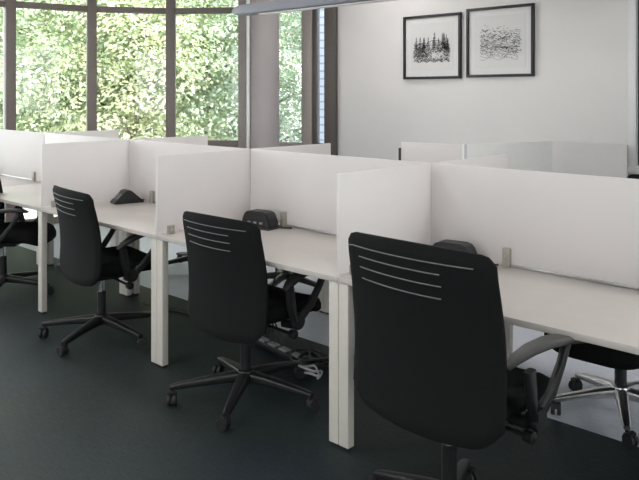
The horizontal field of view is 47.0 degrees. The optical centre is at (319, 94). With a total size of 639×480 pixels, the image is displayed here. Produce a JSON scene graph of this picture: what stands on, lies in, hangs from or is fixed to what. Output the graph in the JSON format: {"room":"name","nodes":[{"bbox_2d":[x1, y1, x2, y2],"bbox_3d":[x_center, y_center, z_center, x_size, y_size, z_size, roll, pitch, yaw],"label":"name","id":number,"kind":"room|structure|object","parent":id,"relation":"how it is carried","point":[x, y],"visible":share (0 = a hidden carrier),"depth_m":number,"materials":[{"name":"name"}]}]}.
{"room":"open-plan office","nodes":[
{"label":"open-plan office","id":0,"kind":"room"},
{"bbox_2d":[250,0,278,148],"bbox_3d":[-0.616,-0.012,8.220,0.330,3.050,0.330,0,0,44],"label":"column","id":1,"kind":"structure","parent":0,"point":[264,29],"depth_m":8.07,"materials":[{"name":"paint"}]},
{"bbox_2d":[0,223,638,479],"bbox_3d":[-0.863,1.573,3.775,10.640,0.120,8.420,0,0,44],"label":"floor","id":2,"kind":"structure","parent":0,"point":[99,410],"depth_m":3.42,"materials":[{"name":"carpet"}]},
{"bbox_2d":[0,0,5,222],"bbox_3d":[-3.991,-0.012,7.952,1.235,3.047,0.100,0,0,-41],"label":"window","id":3,"kind":"structure","parent":2,"relation":"on","point":[2,2],"depth_m":8.27,"materials":[{"name":"clear glass"}]},
{"bbox_2d":[3,0,15,221],"bbox_3d":[-3.528,-0.012,8.360,0.110,3.050,0.140,0,0,-37],"label":"trim","id":4,"kind":"structure","parent":2,"relation":"on","point":[9,12],"depth_m":8.31,"materials":[{"name":"metal"}]},
{"bbox_2d":[0,175,40,264],"bbox_3d":[-3.161,1.148,6.711,1.377,0.730,0.686,0,0,44],"label":"desk","id":5,"kind":"object","parent":2,"relation":"on","point":[5,180],"visible":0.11,"depth_m":6.50,"materials":[{"name":"laminate"}]},
{"bbox_2d":[0,129,44,180],"bbox_3d":[-2.930,0.562,6.952,1.360,0.441,0.045,0,0,44],"label":"screen","id":6,"kind":"object","parent":5,"relation":"on","point":[20,151],"visible":0.91,"depth_m":6.79,"materials":[{"name":"plastic"}]},
{"bbox_2d":[0,180,55,294],"bbox_3d":[-2.369,1.042,5.561,0.738,0.938,0.732,0,0,0],"label":"office chair","id":7,"kind":"object","parent":2,"relation":"on","point":[13,233],"visible":0.73,"depth_m":5.53,"materials":[{"name":"black plastic"}]},
{"bbox_2d":[16,1,86,223],"bbox_3d":[-3.138,-0.012,8.605,0.922,3.047,0.100,0,0,-32],"label":"window","id":8,"kind":"structure","parent":2,"relation":"on","point":[24,5],"depth_m":8.57,"materials":[{"name":"grey metal"}]},
{"bbox_2d":[10,175,112,264],"bbox_3d":[-2.674,1.148,7.219,1.377,0.730,0.706,0,0,44],"label":"desk","id":9,"kind":"object","parent":2,"relation":"on","point":[111,240],"visible":0.06,"depth_m":6.97,"materials":[{"name":"laminate"}]},
{"bbox_2d":[0,183,123,313],"bbox_3d":[-2.167,1.148,5.760,1.367,0.730,0.686,0,0,44],"label":"desk","id":10,"kind":"object","parent":2,"relation":"on","point":[28,196],"visible":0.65,"depth_m":5.13,"materials":[{"name":"laminate"}]},
{"bbox_2d":[45,133,129,143],"bbox_3d":[-1.937,0.562,6.001,1.350,0.441,0.045,0,0,44],"label":"screen","id":11,"kind":"object","parent":10,"relation":"on","point":[49,137],"visible":0.08,"depth_m":6.16,"materials":[{"name":"plastic"}]},
{"bbox_2d":[47,213,118,265],"bbox_3d":[-1.680,1.148,6.269,1.367,0.730,0.706,0,0,44],"label":"desk","id":12,"kind":"object","parent":2,"relation":"on","point":[50,217],"visible":0.09,"depth_m":6.48,"materials":[{"name":"laminate"}]},
{"bbox_2d":[50,130,118,137],"bbox_3d":[-2.157,0.562,6.743,0.044,0.441,0.719,0,0,44],"label":"screen","id":13,"kind":"object","parent":12,"relation":"on","point":[103,133],"visible":0.16,"depth_m":6.84,"materials":[{"name":"plastic"}]},
{"bbox_2d":[86,0,96,130],"bbox_3d":[-2.747,-0.012,8.850,0.110,3.050,0.140,0,0,-23],"label":"trim","id":14,"kind":"structure","parent":2,"relation":"on","point":[91,14],"depth_m":8.79,"materials":[{"name":"metal"}]},
{"bbox_2d":[38,185,150,356],"bbox_3d":[-1.318,1.040,4.585,0.762,0.945,0.769,0,0,-39],"label":"office chair","id":15,"kind":"object","parent":2,"relation":"on","point":[84,259],"visible":0.93,"depth_m":4.39,"materials":[{"name":"black plastic"}]},
{"bbox_2d":[97,6,165,13],"bbox_3d":[-2.291,-0.012,8.960,0.940,3.047,0.100,0,0,-14],"label":"window","id":16,"kind":"structure","parent":2,"relation":"on","point":[100,9],"depth_m":8.91,"materials":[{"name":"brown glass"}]},
{"bbox_2d":[41,200,241,364],"bbox_3d":[-1.172,1.148,4.808,1.382,0.730,0.686,0,0,44],"label":"desk","id":17,"kind":"object","parent":2,"relation":"on","point":[131,218],"visible":0.45,"depth_m":4.51,"materials":[{"name":"laminate"}]},
{"bbox_2d":[41,139,128,206],"bbox_3d":[-1.665,0.562,5.276,0.044,0.441,0.677,0,0,44],"label":"screen","id":18,"kind":"object","parent":17,"relation":"on","point":[98,169],"visible":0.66,"depth_m":5.27,"materials":[{"name":"plastic"}]},
{"bbox_2d":[110,189,145,204],"bbox_3d":[-1.344,0.737,5.348,0.346,0.092,0.139,0,0,-34],"label":"module","id":19,"kind":"object","parent":17,"relation":"on","point":[124,196],"visible":0.95,"depth_m":5.25,"materials":[{"name":"black plastic"}]},
{"bbox_2d":[129,139,247,202],"bbox_3d":[-0.941,0.562,5.049,1.365,0.441,0.045,0,0,44],"label":"screen","id":20,"kind":"object","parent":17,"relation":"on","point":[142,153],"visible":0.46,"depth_m":5.34,"materials":[{"name":"plastic"}]},
{"bbox_2d":[143,303,188,313],"bbox_3d":[-0.810,1.494,4.894,1.192,0.037,0.105,0,0,44],"label":"power cable","id":21,"kind":"object","parent":2,"relation":"on","point":[176,310],"visible":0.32,"depth_m":5.11,"materials":[{"name":"black plastic"}]},
{"bbox_2d":[166,0,175,136],"bbox_3d":[-1.834,-0.012,9.070,0.110,3.050,0.140,0,0,-4],"label":"trim","id":22,"kind":"structure","parent":2,"relation":"on","point":[170,4],"depth_m":9.00,"materials":[{"name":"metal"}]},
{"bbox_2d":[168,252,187,264],"bbox_3d":[-1.051,1.043,6.315,0.728,0.940,0.737,0,0,-31],"label":"office chair","id":23,"kind":"object","parent":2,"relation":"on","point":[181,256],"visible":0.07,"depth_m":6.24,"materials":[{"name":"black plastic"}]},
{"bbox_2d":[175,7,237,147],"bbox_3d":[-1.384,-0.012,9.020,0.905,3.047,0.100,0,0,6],"label":"window","id":24,"kind":"structure","parent":2,"relation":"on","point":[216,10],"depth_m":8.97,"materials":[{"name":"brown metal"}]},
{"bbox_2d":[132,200,324,312],"bbox_3d":[-0.685,1.148,5.316,1.382,0.730,0.706,0,0,44],"label":"desk","id":25,"kind":"object","parent":2,"relation":"on","point":[136,244],"visible":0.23,"depth_m":5.51,"materials":[{"name":"laminate"}]},
{"bbox_2d":[132,135,207,144],"bbox_3d":[-1.167,0.562,5.796,0.044,0.441,0.719,0,0,44],"label":"screen","id":26,"kind":"object","parent":25,"relation":"on","point":[198,140],"visible":0.23,"depth_m":5.90,"materials":[{"name":"plastic"}]},
{"bbox_2d":[238,0,245,147],"bbox_3d":[-0.934,-0.012,8.970,0.090,3.050,0.140,0,0,6],"label":"trim","id":27,"kind":"structure","parent":2,"relation":"on","point":[241,19],"depth_m":8.90,"materials":[{"name":"metal"}]},
{"bbox_2d":[167,211,324,431],"bbox_3d":[-0.335,1.045,3.673,0.749,0.935,0.742,0,0,43],"label":"office chair","id":28,"kind":"object","parent":2,"relation":"on","point":[231,298],"visible":0.97,"depth_m":3.50,"materials":[{"name":"black fabric"}]},
{"bbox_2d":[246,0,249,148],"bbox_3d":[-0.790,-0.012,8.120,0.034,3.050,0.033,0,0,44],"label":"trim","id":29,"kind":"structure","parent":2,"relation":"on","point":[247,1],"depth_m":8.11,"materials":[{"name":"white paint"}]},
{"bbox_2d":[156,225,348,445],"bbox_3d":[-0.178,1.148,3.857,1.362,0.730,0.686,0,0,44],"label":"desk","id":30,"kind":"object","parent":2,"relation":"on","point":[305,252],"visible":0.3,"depth_m":3.61,"materials":[{"name":"laminate"}]},
{"bbox_2d":[156,149,249,233],"bbox_3d":[-0.664,0.562,4.318,0.044,0.441,0.677,0,0,44],"label":"screen","id":31,"kind":"object","parent":30,"relation":"on","point":[215,183],"visible":0.88,"depth_m":4.29,"materials":[{"name":"plastic"}]},
{"bbox_2d":[242,209,291,230],"bbox_3d":[-0.330,0.735,4.306,0.332,0.095,0.135,0,0,36],"label":"module","id":32,"kind":"object","parent":30,"relation":"on","point":[266,220],"visible":0.86,"depth_m":4.29,"materials":[{"name":"black plastic"}]},
{"bbox_2d":[272,268,283,344],"bbox_3d":[-0.246,1.133,4.291,0.111,0.643,0.030,0,0,44],"label":"power cable","id":33,"kind":"object","parent":30,"relation":"hanging from","point":[276,268],"visible":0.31,"depth_m":4.29,"materials":[{"name":"black plastic"}]},
{"bbox_2d":[250,149,426,234],"bbox_3d":[0.052,0.562,4.098,1.345,0.441,0.045,0,0,44],"label":"screen","id":34,"kind":"object","parent":30,"relation":"on","point":[300,189],"visible":0.55,"depth_m":4.25,"materials":[{"name":"plastic"}]},
{"bbox_2d":[245,141,300,147],"bbox_3d":[-0.561,-0.012,8.785,0.834,3.047,0.100,0,0,26],"label":"window","id":35,"kind":"structure","parent":2,"relation":"on","point":[281,144],"depth_m":8.63,"materials":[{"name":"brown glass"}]},
{"bbox_2d":[254,336,307,361],"bbox_3d":[-0.230,1.486,4.262,0.060,0.052,0.460,0,0,-38],"label":"power strip","id":36,"kind":"object","parent":2,"relation":"on","point":[283,352],"visible":0.88,"depth_m":4.25,"materials":[{"name":"black plastic"}]},
{"bbox_2d":[259,336,268,341],"bbox_3d":[-0.335,1.466,4.389,0.042,0.012,0.070,0,0,-38],"label":"socket","id":37,"kind":"object","parent":36,"relation":"attached to","point":[262,339],"depth_m":4.37,"materials":[{"name":"white plastic"}]},
{"bbox_2d":[268,341,279,346],"bbox_3d":[-0.267,1.466,4.303,0.042,0.012,0.070,0,0,-38],"label":"socket","id":38,"kind":"object","parent":36,"relation":"attached to","point":[270,344],"depth_m":4.29,"materials":[{"name":"white plastic"}]},
{"bbox_2d":[279,346,290,351],"bbox_3d":[-0.199,1.466,4.217,0.042,0.012,0.070,0,0,-38],"label":"socket","id":39,"kind":"object","parent":36,"relation":"attached to","point":[281,349],"depth_m":4.21,"materials":[{"name":"white plastic"}]},
{"bbox_2d":[291,351,299,357],"bbox_3d":[-0.131,1.466,4.130,0.042,0.012,0.070,0,0,-38],"label":"socket","id":40,"kind":"object","parent":36,"relation":"attached to","point":[294,355],"depth_m":4.12,"materials":[{"name":"white plastic"}]},
{"bbox_2d":[267,268,316,286],"bbox_3d":[-0.265,1.043,5.649,0.724,0.940,0.756,0,0,29],"label":"office chair","id":41,"kind":"object","parent":2,"relation":"on","point":[281,275],"visible":0.09,"depth_m":5.57,"materials":[{"name":"black plastic"}]},
{"bbox_2d":[278,223,328,314],"bbox_3d":[0.308,1.148,4.366,1.362,0.730,0.706,0,0,44],"label":"desk","id":42,"kind":"object","parent":2,"relation":"on","point":[326,282],"visible":0.08,"depth_m":5.04,"materials":[{"name":"laminate"}]},
{"bbox_2d":[254,143,330,154],"bbox_3d":[-0.166,0.562,4.838,0.044,0.441,0.719,0,0,44],"label":"screen","id":43,"kind":"object","parent":42,"relation":"on","point":[325,148],"visible":0.19,"depth_m":4.93,"materials":[{"name":"plastic"}]},
{"bbox_2d":[301,10,311,144],"bbox_3d":[-0.126,-0.012,8.571,0.135,3.050,0.120,0,0,25],"label":"trim","id":44,"kind":"structure","parent":2,"relation":"on","point":[306,15],"depth_m":8.52,"materials":[{"name":"metal"}]},
{"bbox_2d":[290,348,328,368],"bbox_3d":[-0.035,1.465,4.075,0.295,0.082,0.205,0,0,44],"label":"cable coil","id":45,"kind":"object","parent":2,"relation":"on","point":[320,356],"visible":0.88,"depth_m":4.04,"materials":[{"name":"black plastic"}]},
{"bbox_2d":[298,364,322,379],"bbox_3d":[-0.051,1.469,3.900,0.149,0.076,0.112,0,0,44],"label":"cable coil","id":46,"kind":"object","parent":2,"relation":"on","point":[311,372],"visible":0.99,"depth_m":3.87,"materials":[{"name":"white plastic"}]},
{"bbox_2d":[312,9,319,143],"bbox_3d":[-0.041,-0.012,8.531,0.053,3.050,0.100,0,0,25],"label":"trim","id":47,"kind":"structure","parent":2,"relation":"on","point":[315,12],"depth_m":8.49,"materials":[{"name":"metal"}]},
{"bbox_2d":[348,232,585,479],"bbox_3d":[0.457,0.997,2.575,0.691,1.028,0.850,0,0,-44],"label":"office chair","id":48,"kind":"object","parent":2,"relation":"on","point":[430,354],"visible":0.99,"depth_m":2.39,"materials":[{"name":"black fabric"}]},
{"bbox_2d":[338,265,638,450],"bbox_3d":[0.811,1.148,2.910,1.372,0.730,0.686,0,0,44],"label":"desk","id":49,"kind":"object","parent":2,"relation":"on","point":[605,315],"visible":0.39,"depth_m":2.80,"materials":[{"name":"laminate"}]},
{"bbox_2d":[337,163,431,274],"bbox_3d":[0.322,0.562,3.374,0.044,0.441,0.677,0,0,44],"label":"screen","id":50,"kind":"object","parent":49,"relation":"on","point":[393,202],"visible":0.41,"depth_m":3.36,"materials":[{"name":"plastic"}]},
{"bbox_2d":[432,239,498,265],"bbox_3d":[0.645,0.735,3.387,0.332,0.095,0.135,0,0,36],"label":"module","id":51,"kind":"object","parent":49,"relation":"on","point":[450,244],"visible":0.21,"depth_m":3.38,"materials":[{"name":"black plastic"}]},
{"bbox_2d":[432,163,638,289],"bbox_3d":[1.042,0.562,3.151,1.355,0.441,0.045,0,0,44],"label":"screen","id":52,"kind":"object","parent":49,"relation":"on","point":[581,226],"visible":0.94,"depth_m":3.22,"materials":[{"name":"plastic"}]},
{"bbox_2d":[493,261,638,358],"bbox_3d":[1.298,1.148,3.419,1.372,0.730,0.706,0,0,44],"label":"desk","id":53,"kind":"object","parent":2,"relation":"on","point":[508,327],"visible":0.02,"depth_m":4.09,"materials":[{"name":"laminate"}]},
{"bbox_2d":[432,154,507,168],"bbox_3d":[0.820,0.562,3.895,0.044,0.441,0.719,0,0,44],"label":"screen","id":54,"kind":"object","parent":53,"relation":"on","point":[497,161],"visible":0.2,"depth_m":3.98,"materials":[{"name":"plastic"}]},
{"bbox_2d":[552,141,627,177],"bbox_3d":[2.247,0.963,6.182,0.685,1.100,0.240,0,0,44],"label":"screen","id":55,"kind":"object","parent":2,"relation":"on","point":[608,160],"depth_m":6.15,"materials":[{"name":"plastic"}]},
{"bbox_2d":[544,332,638,448],"bbox_3d":[1.406,1.065,3.441,0.705,0.895,0.674,0,0,44],"label":"office chair","id":56,"kind":"object","parent":2,"relation":"on","point":[622,391],"visible":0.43,"depth_m":3.33,"materials":[{"name":"metal"}]},
{"bbox_2d":[627,174,638,178],"bbox_3d":[2.453,1.025,5.001,0.744,0.975,0.737,0,0,40],"label":"office chair","id":57,"kind":"object","parent":2,"relation":"on","point":[632,176],"visible":0.04,"depth_m":4.98,"materials":[{"name":"black plastic"}]},
{"bbox_3d":[1.217,1.148,5.992,1.240,0.730,1.120,0,0,44],"label":"desk","id":58,"kind":"object","parent":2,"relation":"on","visible":0},
{"bbox_2d":[398,142,461,163],"bbox_3d":[0.864,0.579,5.751,0.551,0.388,0.032,0,0,37],"label":"screen","id":59,"kind":"object","parent":58,"relation":"on","point":[431,153],"visible":0.46,"depth_m":5.74,"materials":[{"name":"white plastic"}]},
{"bbox_2d":[462,141,551,171],"bbox_3d":[1.489,0.581,5.777,0.909,0.401,0.028,0,0,-28],"label":"screen","id":60,"kind":"object","parent":58,"relation":"on","point":[531,156],"visible":0.5,"depth_m":5.82,"materials":[{"name":"white paint"}]},
{"bbox_2d":[338,0,630,174],"bbox_3d":[3.057,-0.012,5.788,7.760,3.050,0.150,0,0,44],"label":"wall","id":61,"kind":"structure","parent":0,"point":[577,92],"depth_m":7.08,"materials":[{"name":"paint"}]},
{"bbox_2d":[324,7,337,155],"bbox_3d":[0.144,-0.012,8.435,0.137,3.050,0.160,0,0,21],"label":"trim","id":62,"kind":"structure","parent":61,"relation":"attached to","point":[330,14],"depth_m":8.36,"materials":[{"name":"metal"}]},
{"bbox_2d":[403,12,461,78],"bbox_3d":[1.143,-0.482,7.491,0.704,0.655,0.031,0,0,44],"label":"framed print","id":63,"kind":"object","parent":61,"relation":"attached to","point":[432,44],"visible":1,"depth_m":7.47,"materials":[{"name":"paper"}]},
{"bbox_2d":[466,3,534,77],"bbox_3d":[1.703,-0.497,6.955,0.714,0.670,0.031,0,0,44],"label":"framed print","id":64,"kind":"object","parent":61,"relation":"attached to","point":[500,40],"visible":1,"depth_m":6.94,"materials":[{"name":"paper"}]},
{"bbox_2d":[628,0,638,173],"bbox_3d":[3.035,-0.292,5.713,1.247,1.890,0.190,0,0,44],"label":"window","id":65,"kind":"structure","parent":61,"relation":"in","point":[633,5],"depth_m":6.10,"materials":[{"name":"glass"},{"name":"dark painted metal"}]},
{"bbox_3d":[-0.863,-1.612,3.775,10.640,0.150,8.420,0,0,44],"label":"ceiling","id":66,"kind":"structure","parent":0,"visible":0},
{"bbox_2d":[232,0,393,15],"bbox_3d":[0.969,-1.138,5.385,5.020,0.799,0.160,0,0,44],"label":"pendant lamp","id":67,"kind":"object","parent":66,"relation":"hanging from","point":[276,6],"visible":1,"depth_m":6.49,"materials":[{"name":"white metal"}]},
{"label":"outside","id":68,"kind":"structure","parent":0,"visible":0},
{"bbox_2d":[23,110,300,218],"bbox_3d":[-7.304,1.888,17.120,90.000,0.150,110.000,0,0,44],"label":"ground","id":69,"kind":"structure","parent":68,"point":[32,213],"depth_m":11.44,"materials":[{"name":"white"}]},
{"bbox_2d":[0,0,115,127],"bbox_3d":[-7.744,-1.797,18.061,6.025,7.641,6.179,0,0,33],"label":"tree","id":70,"kind":"object","parent":69,"relation":"on","point":[70,0],"visible":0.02,"depth_m":17.25,"materials":[{"name":"green plant"}]},
{"bbox_2d":[0,0,116,132],"bbox_3d":[-5.727,-0.759,12.194,4.297,5.949,4.336,0,0,34],"label":"tree","id":71,"kind":"object","parent":69,"relation":"on","point":[50,51],"visible":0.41,"depth_m":11.72,"materials":[{"name":"green plant"}]},
{"bbox_2d":[0,0,165,131],"bbox_3d":[-5.085,-1.180,13.512,4.833,6.420,4.862,0,0,38],"label":"tree","id":72,"kind":"object","parent":69,"relation":"on","point":[1,8],"visible":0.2,"depth_m":12.39,"materials":[{"name":"green plant"}]},
{"bbox_2d":[0,0,179,137],"bbox_3d":[-5.637,-1.615,17.458,5.735,7.380,5.798,0,0,-29],"label":"tree","id":73,"kind":"object","parent":69,"relation":"on","point":[69,0],"visible":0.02,"depth_m":15.97,"materials":[{"name":"green plant"}]},
{"bbox_2d":[2,0,237,139],"bbox_3d":[-3.255,-0.276,12.986,4.400,5.064,4.329,0,0,40],"label":"tree","id":74,"kind":"object","parent":69,"relation":"on","point":[139,120],"visible":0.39,"depth_m":11.85,"materials":[{"name":"green plant"}]},
{"bbox_2d":[52,0,289,139],"bbox_3d":[-3.631,-1.753,18.000,5.877,7.369,5.887,0,0,-25],"label":"tree","id":75,"kind":"object","parent":69,"relation":"on","point":[162,0],"visible":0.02,"depth_m":16.86,"materials":[{"name":"green plant"}]},
{"bbox_2d":[71,0,300,140],"bbox_3d":[-2.177,-0.948,13.536,4.743,6.214,4.678,0,0,17],"label":"tree","id":76,"kind":"object","parent":69,"relation":"on","point":[180,3],"visible":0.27,"depth_m":12.28,"materials":[{"name":"green plant"}]},
{"bbox_2d":[176,0,300,141],"bbox_3d":[-0.871,-0.958,13.404,3.705,5.659,3.918,0,0,-5],"label":"tree","id":77,"kind":"object","parent":69,"relation":"on","point":[282,122],"visible":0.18,"depth_m":12.58,"materials":[{"name":"green plant"}]},
{"bbox_2d":[176,0,300,141],"bbox_3d":[-1.337,-1.666,17.935,5.819,7.226,6.167,0,0,38],"label":"tree","id":78,"kind":"object","parent":69,"relation":"on","point":[295,59],"visible":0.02,"depth_m":17.27,"materials":[{"name":"green plant"}]},
{"bbox_2d":[320,8,323,142],"bbox_3d":[2.578,-1.537,12.201,5.300,6.700,2.400,0,0,9],"label":"building","id":79,"kind":"structure","parent":69,"relation":"on","point":[322,9],"depth_m":11.58,"materials":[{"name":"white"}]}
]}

